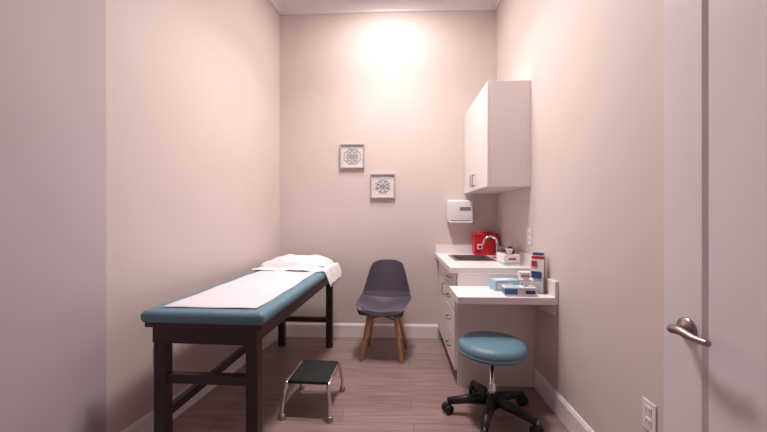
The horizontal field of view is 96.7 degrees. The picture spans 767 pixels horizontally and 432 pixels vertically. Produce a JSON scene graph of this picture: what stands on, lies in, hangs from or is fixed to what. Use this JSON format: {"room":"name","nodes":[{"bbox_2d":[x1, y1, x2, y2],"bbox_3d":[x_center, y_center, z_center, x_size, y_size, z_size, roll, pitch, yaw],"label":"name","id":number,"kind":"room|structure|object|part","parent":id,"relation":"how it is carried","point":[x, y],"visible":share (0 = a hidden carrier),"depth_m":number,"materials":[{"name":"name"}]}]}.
{"room":"examination room","nodes":[
{"label":"examination room","id":0,"kind":"room"},
{"bbox_2d":[0,0,105,431],"bbox_3d":[-1.372,-0.490,0.273,0.363,3.500,2.840,0,0,2],"label":"wall","id":1,"kind":"structure","parent":0,"point":[53,52],"depth_m":1.37,"materials":[{"name":"paint"}]},
{"bbox_2d":[106,0,279,431],"bbox_3d":[-1.301,-0.490,2.633,0.129,3.500,1.945,0,0,9],"label":"wall","id":2,"kind":"structure","parent":0,"point":[193,86],"depth_m":2.21,"materials":[{"name":"paint"}]},
{"bbox_2d":[120,326,277,431],"bbox_3d":[-1.227,1.190,2.638,0.016,0.140,1.912,0,0,9],"label":"baseboard","id":3,"kind":"structure","parent":2,"relation":"attached to","point":[145,423],"depth_m":2.26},
{"bbox_2d":[269,0,283,14],"bbox_3d":[-1.185,-2.178,2.632,0.100,0.125,1.912,0,0,9],"label":"trim","id":4,"kind":"structure","parent":2,"relation":"attached to","point":[277,4],"depth_m":3.48,"materials":[{"name":"white paint"}]},
{"bbox_2d":[173,336,568,431],"bbox_3d":[0.145,1.310,1.175,5.000,0.100,4.960,0,0,2],"label":"floor","id":5,"kind":"structure","parent":0,"point":[381,393],"depth_m":2.38,"materials":[{"name":"wood"}]},
{"bbox_2d":[141,254,342,431],"bbox_3d":[-0.788,0.810,2.496,0.676,0.901,1.750,0,0,4],"label":"exam table","id":6,"kind":"object","parent":5,"relation":"on","point":[241,310],"visible":1,"depth_m":1.70,"materials":[{"name":"blue leather"}]},
{"bbox_3d":[-1.106,0.901,1.712,0.060,0.718,0.060,0,0,4],"label":"leg","id":7,"kind":"part","parent":6,"relation":"part of","materials":[{"name":"brown wood"}]},
{"bbox_3d":[-0.637,0.901,1.678,0.060,0.718,0.060,0,0,4],"label":"leg","id":8,"kind":"part","parent":6,"relation":"part of","materials":[{"name":"brown wood"}]},
{"bbox_3d":[-0.988,0.901,3.318,0.060,0.718,0.060,0,0,4],"label":"leg","id":9,"kind":"part","parent":6,"relation":"part of","materials":[{"name":"brown wood"}]},
{"bbox_2d":[260,256,332,266],"bbox_3d":[-0.785,0.416,3.153,0.580,0.082,0.400,0,0,4],"label":"pillow","id":10,"kind":"object","parent":6,"relation":"on","point":[281,261],"depth_m":3.00,"materials":[{"name":"fabric"}]},
{"bbox_2d":[252,254,342,286],"bbox_3d":[-0.745,0.476,3.070,0.674,0.234,0.571,0,0,4],"label":"sheet","id":11,"kind":"object","parent":6,"relation":"on","point":[331,271],"depth_m":2.97,"materials":[{"name":"paper"}]},
{"bbox_3d":[-0.519,0.901,3.284,0.060,0.718,0.060,0,0,4],"label":"leg","id":12,"kind":"part","parent":6,"relation":"part of","materials":[{"name":"brown wood"}]},
{"bbox_2d":[279,360,344,422],"bbox_3d":[-0.463,1.145,2.289,0.342,0.230,0.414,0,0,5],"label":"step stool","id":13,"kind":"object","parent":5,"relation":"on","point":[313,372],"visible":1,"depth_m":2.21,"materials":[{"name":"black rubber"}]},
{"bbox_3d":[-0.605,1.139,2.302,0.041,0.214,0.395,0,0,5],"label":"frame","id":14,"kind":"part","parent":13,"relation":"part of","materials":[{"name":"silver metal"}]},
{"bbox_3d":[-0.320,1.139,2.276,0.041,0.214,0.395,0,0,5],"label":"frame","id":15,"kind":"part","parent":13,"relation":"part of","materials":[{"name":"silver metal"}]},
{"bbox_2d":[356,259,410,363],"bbox_3d":[0.011,0.847,3.140,0.485,0.833,0.516,0,0,9],"label":"chair","id":16,"kind":"object","parent":5,"relation":"on","point":[386,293],"visible":1,"depth_m":3.25,"materials":[{"name":"grey plastic"}]},
{"bbox_3d":[-0.157,1.046,3.010,0.146,0.434,0.045,0,0,-37],"label":"leg","id":17,"kind":"part","parent":16,"relation":"part of","materials":[{"name":"brown wood"}]},
{"bbox_3d":[-0.114,1.046,3.280,0.045,0.434,0.146,0,0,-34],"label":"leg","id":18,"kind":"part","parent":16,"relation":"part of","materials":[{"name":"brown wood"}]},
{"bbox_2d":[362,299,404,313],"bbox_3d":[-0.004,0.805,3.050,0.391,0.067,0.323,0,0,9],"label":"seat cushion","id":19,"kind":"object","parent":16,"relation":"on","point":[369,306],"depth_m":2.95,"materials":[{"name":"plastic"}]},
{"bbox_3d":[0.129,1.046,2.963,0.045,0.434,0.146,0,0,-34],"label":"leg","id":20,"kind":"part","parent":16,"relation":"part of","materials":[{"name":"brown wood"}]},
{"bbox_3d":[0.173,1.046,3.234,0.146,0.434,0.045,0,0,-37],"label":"leg","id":21,"kind":"part","parent":16,"relation":"part of","materials":[{"name":"brown wood"}]},
{"bbox_2d":[439,262,535,386],"bbox_3d":[0.829,0.843,3.016,0.622,0.834,0.984,0,0,2],"label":"base cabinet","id":22,"kind":"object","parent":5,"relation":"on","point":[456,320],"visible":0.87,"depth_m":2.53,"materials":[{"name":"white laminate"}]},
{"bbox_3d":[0.548,0.492,2.776,0.019,0.121,0.446,0,0,2],"label":"drawer","id":23,"kind":"part","parent":22,"relation":"part of","materials":[{"name":"white laminate"}]},
{"bbox_3d":[0.548,0.645,2.776,0.019,0.166,0.446,0,0,2],"label":"drawer","id":24,"kind":"part","parent":22,"relation":"part of","materials":[{"name":"white laminate"}]},
{"bbox_3d":[0.548,0.823,2.776,0.019,0.171,0.446,0,0,2],"label":"drawer","id":25,"kind":"part","parent":22,"relation":"part of","materials":[{"name":"white laminate"}]},
{"bbox_3d":[0.548,1.035,2.776,0.019,0.236,0.446,0,0,2],"label":"drawer","id":26,"kind":"part","parent":22,"relation":"part of","materials":[{"name":"white laminate"}]},
{"bbox_2d":[435,245,531,273],"bbox_3d":[0.828,0.360,3.017,0.624,0.130,0.983,0,0,2],"label":"countertop","id":27,"kind":"structure","parent":22,"relation":"on","point":[442,252],"depth_m":2.71,"materials":[{"name":"laminate"}]},
{"bbox_2d":[448,255,496,260],"bbox_3d":[0.800,0.452,3.117,0.356,0.147,0.426,0,0,2],"label":"sink","id":28,"kind":"object","parent":27,"relation":"in","point":[455,257],"visible":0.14,"depth_m":3.29,"materials":[{"name":"metal"}]},
{"bbox_2d":[471,231,498,254],"bbox_3d":[1.006,0.269,3.391,0.248,0.232,0.133,0,0,2],"label":"sharps container","id":29,"kind":"object","parent":27,"relation":"on","point":[478,248],"visible":0.97,"depth_m":3.34,"materials":[{"name":"red plastic"}]},
{"bbox_2d":[476,231,492,232],"bbox_3d":[1.006,0.163,3.394,0.157,0.020,0.076,0,0,2],"label":"lid","id":30,"kind":"object","parent":29,"relation":"on","point":[476,231],"depth_m":3.37,"materials":[{"name":"red plastic"}]},
{"bbox_3d":[1.006,0.184,3.394,0.248,0.026,0.128,0,0,2],"label":"lid","id":31,"kind":"part","parent":29,"relation":"part of","materials":[{"name":"red plastic"}]},
{"bbox_2d":[483,235,498,258],"bbox_3d":[1.014,0.280,3.071,0.178,0.211,0.177,0,0,43],"label":"faucet","id":32,"kind":"object","parent":27,"relation":"on","point":[489,236],"visible":0.8,"depth_m":3.06,"materials":[{"name":"silver metal"}]},
{"bbox_2d":[497,247,506,262],"bbox_3d":[0.979,0.322,2.825,0.080,0.126,0.080,0,0,2],"label":"cotton swab jar","id":33,"kind":"object","parent":27,"relation":"on","point":[499,251],"visible":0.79,"depth_m":2.80,"materials":[{"name":"white plastic"}]},
{"bbox_2d":[499,249,519,265],"bbox_3d":[0.988,0.321,2.674,0.131,0.128,0.091,0,0,-6],"label":"tissue box","id":34,"kind":"object","parent":27,"relation":"on","point":[508,259],"visible":1,"depth_m":2.63,"materials":[{"name":"white cardboard"}]},
{"bbox_2d":[499,258,519,263],"bbox_3d":[0.988,0.349,2.674,0.142,0.048,0.108,0,0,2],"label":"print","id":35,"kind":"object","parent":34,"relation":"attached to","point":[501,260],"depth_m":2.63},
{"bbox_2d":[506,242,514,253],"bbox_3d":[1.065,0.300,2.861,0.069,0.170,0.068,0,0,2],"label":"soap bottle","id":36,"kind":"object","parent":27,"relation":"on","point":[510,244],"visible":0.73,"depth_m":2.85,"materials":[{"name":"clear plastic"}]},
{"bbox_3d":[0.836,0.915,2.532,0.572,0.690,0.016,0,0,2],"label":"panel","id":37,"kind":"part","parent":22,"relation":"part of","materials":[{"name":"white laminate"}]},
{"bbox_2d":[441,331,544,431],"bbox_3d":[0.677,1.016,2.167,0.595,0.488,0.580,0,0,-8],"label":"stool","id":38,"kind":"object","parent":5,"relation":"on","point":[491,348],"visible":1,"depth_m":2.08,"materials":[{"name":"teal leather"}]},
{"bbox_3d":[0.531,1.162,2.162,0.251,0.085,0.064,0,0,6],"label":"arm","id":39,"kind":"part","parent":38,"relation":"part of","materials":[{"name":"black plastic"}]},
{"bbox_3d":[0.661,1.162,2.297,0.064,0.085,0.251,0,0,-8],"label":"arm","id":40,"kind":"part","parent":38,"relation":"part of","materials":[{"name":"black plastic"}]},
{"bbox_3d":[0.620,1.162,2.006,0.064,0.085,0.251,0,0,24],"label":"arm","id":41,"kind":"part","parent":38,"relation":"part of","materials":[{"name":"black plastic"}]},
{"bbox_3d":[0.683,0.818,2.145,0.416,0.092,0.416,0,0,-8],"label":"seat","id":42,"kind":"part","parent":38,"relation":"part of","materials":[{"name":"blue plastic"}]},
{"bbox_3d":[0.815,1.162,2.221,0.251,0.085,0.064,0,0,-30],"label":"arm","id":43,"kind":"part","parent":38,"relation":"part of","materials":[{"name":"black plastic"}]},
{"bbox_3d":[0.796,1.162,2.043,0.251,0.085,0.064,0,0,42],"label":"arm","id":44,"kind":"part","parent":38,"relation":"part of","materials":[{"name":"black plastic"}]},
{"bbox_2d":[533,424,541,430],"bbox_3d":[0.880,1.210,1.954,0.038,0.030,0.038,0,0,-8],"label":"hood","id":45,"kind":"object","parent":38,"relation":"attached to","point":[536,427],"depth_m":1.94,"materials":[{"name":"black plastic"}]},
{"bbox_3d":[0.990,1.138,0.773,0.040,0.220,0.552,0,0,2],"label":"rail","id":46,"kind":"object","parent":5,"relation":"on","visible":0},
{"bbox_2d":[709,0,766,431],"bbox_3d":[0.990,0.156,0.773,0.024,1.744,0.552,0,0,2],"label":"panel","id":47,"kind":"object","parent":46,"relation":"on","point":[737,28],"visible":1,"depth_m":0.94,"materials":[{"name":"paint"}]},
{"bbox_2d":[280,10,496,337],"bbox_3d":[0.031,-0.490,3.602,2.505,3.500,0.120,0,0,2],"label":"wall","id":48,"kind":"structure","parent":0,"point":[402,86],"depth_m":3.54,"materials":[{"name":"paint"}]},
{"bbox_2d":[340,144,364,168],"bbox_3d":[-0.324,-0.620,3.540,0.256,0.256,0.029,0,0,2],"label":"picture frame","id":49,"kind":"object","parent":48,"relation":"attached to","point":[352,156],"visible":1,"depth_m":3.54,"materials":[{"name":"silver metal"}]},
{"bbox_3d":[-0.324,-0.499,3.540,0.256,0.014,0.029,0,0,2],"label":"frame","id":50,"kind":"part","parent":49,"relation":"part of","materials":[{"name":"white wood"}]},
{"bbox_3d":[-0.203,-0.620,3.535,0.014,0.228,0.029,0,0,2],"label":"frame","id":51,"kind":"part","parent":49,"relation":"part of","materials":[{"name":"white wood"}]},
{"bbox_2d":[286,323,437,338],"bbox_3d":[-0.266,1.190,3.545,1.653,0.140,0.016,0,0,2],"label":"baseboard","id":52,"kind":"structure","parent":48,"relation":"attached to","point":[292,329],"depth_m":3.54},
{"bbox_2d":[370,173,394,197],"bbox_3d":[-0.008,-0.310,3.527,0.256,0.256,0.029,0,0,2],"label":"picture frame","id":53,"kind":"object","parent":48,"relation":"attached to","point":[381,185],"visible":1,"depth_m":3.53,"materials":[{"name":"silver metal"}]},
{"bbox_3d":[-0.129,-0.310,3.532,0.014,0.228,0.029,0,0,2],"label":"frame","id":54,"kind":"part","parent":53,"relation":"part of","materials":[{"name":"white wood"}]},
{"bbox_3d":[-0.008,-0.431,3.527,0.256,0.014,0.029,0,0,2],"label":"frame","id":55,"kind":"part","parent":53,"relation":"part of","materials":[{"name":"white wood"}]},
{"bbox_2d":[280,0,495,14],"bbox_3d":[0.033,-2.178,3.491,2.253,0.125,0.100,0,0,2],"label":"trim","id":56,"kind":"structure","parent":48,"relation":"attached to","point":[289,7],"depth_m":3.51,"materials":[{"name":"white paint"}]},
{"bbox_2d":[435,245,472,253],"bbox_3d":[0.847,0.340,3.498,0.624,0.090,0.020,0,0,2],"label":"backsplash","id":57,"kind":"structure","parent":48,"relation":"attached to","point":[439,249],"depth_m":3.49,"materials":[{"name":"laminate"}]},
{"bbox_2d":[447,200,472,222],"bbox_3d":[0.773,-0.045,3.453,0.250,0.230,0.117,0,0,2],"label":"paper towel dispenser","id":58,"kind":"object","parent":48,"relation":"attached to","point":[458,211],"visible":1,"depth_m":3.40,"materials":[{"name":"white plastic"}]},
{"bbox_2d":[493,0,500,9],"bbox_3d":[1.019,-2.178,1.132,0.100,0.125,4.740,0,0,2],"label":"trim","id":59,"kind":"structure","parent":48,"relation":"attached to","point":[496,2],"depth_m":3.43,"materials":[{"name":"white paint"}]},
{"bbox_2d":[439,262,445,345],"bbox_3d":[0.567,0.792,3.259,0.019,0.721,0.512,0,0,2],"label":"door","id":60,"kind":"structure","parent":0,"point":[442,270],"depth_m":3.21,"materials":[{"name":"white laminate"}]},
{"bbox_2d":[497,0,663,431],"bbox_3d":[1.159,-0.490,1.907,0.120,3.500,3.180,0,0,2],"label":"wall","id":61,"kind":"structure","parent":0,"point":[593,203],"depth_m":1.74,"materials":[{"name":"paint"}]},
{"bbox_2d":[464,80,530,193],"bbox_3d":[0.963,-0.631,3.054,0.359,0.810,0.898,0,0,2],"label":"upper cabinet","id":62,"kind":"object","parent":61,"relation":"attached to","point":[497,125],"visible":1,"depth_m":2.61,"materials":[{"name":"white laminate"}]},
{"bbox_3d":[0.831,-0.631,3.283,0.018,0.804,0.443,0,0,2],"label":"cabinet door","id":63,"kind":"part","parent":62,"relation":"part of","materials":[{"name":"white laminate"}]},
{"bbox_3d":[0.814,-0.631,2.835,0.018,0.804,0.445,0,0,2],"label":"cabinet door","id":64,"kind":"part","parent":62,"relation":"part of","materials":[{"name":"white laminate"}]},
{"bbox_2d":[449,273,557,315],"bbox_3d":[0.798,0.529,2.348,0.634,0.222,0.354,0,0,2],"label":"desk","id":65,"kind":"object","parent":61,"relation":"attached to","point":[471,288],"visible":0.67,"depth_m":2.24,"materials":[{"name":"laminate"}]},
{"bbox_2d":[489,278,519,290],"bbox_3d":[0.853,0.482,2.409,0.180,0.073,0.101,0,0,-8],"label":"carton","id":66,"kind":"object","parent":65,"relation":"on","point":[495,284],"visible":0.76,"depth_m":2.36,"materials":[{"name":"blue cardboard"}]},
{"bbox_2d":[497,283,512,288],"bbox_3d":[0.840,0.483,2.357,0.110,0.040,0.002,0,0,-8],"label":"print","id":67,"kind":"object","parent":66,"relation":"attached to","point":[499,285],"depth_m":2.35},
{"bbox_2d":[502,278,536,296],"bbox_3d":[0.886,0.462,2.230,0.200,0.112,0.086,0,0,6],"label":"tissue box","id":68,"kind":"object","parent":65,"relation":"on","point":[525,290],"visible":1,"depth_m":2.19,"materials":[{"name":"white cardboard"}]},
{"bbox_2d":[502,287,517,294],"bbox_3d":[0.826,0.488,2.236,0.080,0.036,0.085,0,0,6],"label":"print","id":69,"kind":"object","parent":68,"relation":"attached to","point":[505,290],"depth_m":2.19},
{"bbox_2d":[526,291,535,293],"bbox_3d":[0.941,0.489,2.182,0.060,0.022,0.003,0,0,6],"label":"print","id":70,"kind":"object","parent":68,"relation":"attached to","point":[527,292],"depth_m":2.18},
{"bbox_2d":[518,271,529,284],"bbox_3d":[1.019,0.458,2.437,0.100,0.120,0.071,0,0,8],"label":"carton","id":71,"kind":"object","parent":65,"relation":"on","point":[521,274],"visible":0.31,"depth_m":2.41,"materials":[{"name":"white cardboard"}]},
{"bbox_2d":[529,251,545,294],"bbox_3d":[1.044,0.381,2.310,0.090,0.275,0.088,0,0,40],"label":"brochure holder","id":72,"kind":"object","parent":65,"relation":"on","point":[538,259],"visible":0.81,"depth_m":2.29,"materials":[{"name":"plastic"}]},
{"bbox_2d":[531,261,536,266],"bbox_3d":[1.022,0.323,2.311,0.035,0.040,0.002,0,-3,40],"label":"print","id":73,"kind":"object","parent":72,"relation":"on","point":[534,263],"depth_m":2.31},
{"bbox_2d":[531,271,540,278],"bbox_3d":[1.026,0.396,2.289,0.064,0.045,0.002,0,-3,40],"label":"print","id":74,"kind":"object","parent":72,"relation":"on","point":[534,274],"depth_m":2.29},
{"bbox_2d":[499,246,531,266],"bbox_3d":[1.130,0.340,2.995,0.020,0.090,0.963,0,0,2],"label":"backsplash","id":75,"kind":"structure","parent":61,"relation":"attached to","point":[525,259],"depth_m":2.68,"materials":[{"name":"laminate"}]},
{"bbox_2d":[528,229,531,244],"bbox_3d":[1.122,0.160,2.619,0.008,0.120,0.074,0,0,2],"label":"electrical outlet","id":76,"kind":"object","parent":61,"relation":"attached to","point":[529,230],"visible":1,"depth_m":2.60,"materials":[{"name":"white plastic"}]},
{"bbox_2d":[534,368,593,431],"bbox_3d":[1.073,1.190,1.452,0.016,0.140,2.105,0,0,2],"label":"baseboard","id":77,"kind":"structure","parent":61,"relation":"attached to","point":[567,415],"depth_m":2.11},
{"bbox_2d":[642,397,656,431],"bbox_3d":[1.074,0.810,1.380,0.008,0.120,0.074,0,0,2],"label":"electrical outlet","id":78,"kind":"object","parent":61,"relation":"attached to","point":[649,410],"visible":1,"depth_m":1.37,"materials":[{"name":"white plastic"}]},
{"bbox_2d":[645,404,651,415],"bbox_3d":[1.072,0.786,1.380,0.004,0.032,0.034,0,0,2],"label":"receptacle","id":79,"kind":"object","parent":78,"relation":"attached to","point":[648,407],"depth_m":1.38,"materials":[{"name":"white plastic"}]},
{"bbox_2d":[645,416,651,427],"bbox_3d":[1.072,0.834,1.380,0.004,0.032,0.034,0,0,2],"label":"receptacle","id":80,"kind":"object","parent":78,"relation":"attached to","point":[648,419],"depth_m":1.38,"materials":[{"name":"white plastic"}]},
{"bbox_3d":[0.990,-0.793,0.773,0.040,0.154,0.552,0,0,2],"label":"door","id":81,"kind":"structure","parent":0,"visible":0},
{"bbox_2d":[664,0,701,431],"bbox_3d":[1.004,0.189,1.125,0.040,2.118,0.154,0,0,2],"label":"stile","id":82,"kind":"object","parent":81,"relation":"attached to","point":[682,18],"visible":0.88,"depth_m":1.12,"materials":[{"name":"paint"}]},
{"bbox_2d":[676,317,696,339],"bbox_3d":[0.973,0.364,1.103,0.020,0.072,0.072,0,0,2],"label":"rose","id":83,"kind":"object","parent":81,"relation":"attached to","point":[688,324],"visible":0.54,"depth_m":1.09,"materials":[{"name":"silver metal"}]},
{"bbox_2d":[667,324,710,346],"bbox_3d":[0.938,0.361,1.046,0.057,0.034,0.146,0,0,2],"label":"lever","id":84,"kind":"object","parent":83,"relation":"attached to","point":[678,329],"visible":1,"depth_m":1.03,"materials":[{"name":"silver metal"}]},
{"bbox_2d":[702,0,708,431],"bbox_3d":[0.986,0.156,1.042,0.008,1.744,0.014,0,0,2],"label":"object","id":85,"kind":"object","parent":81,"relation":"attached to","point":[705,3],"visible":1,"depth_m":1.04,"materials":[{"name":"paint"}]}
]}

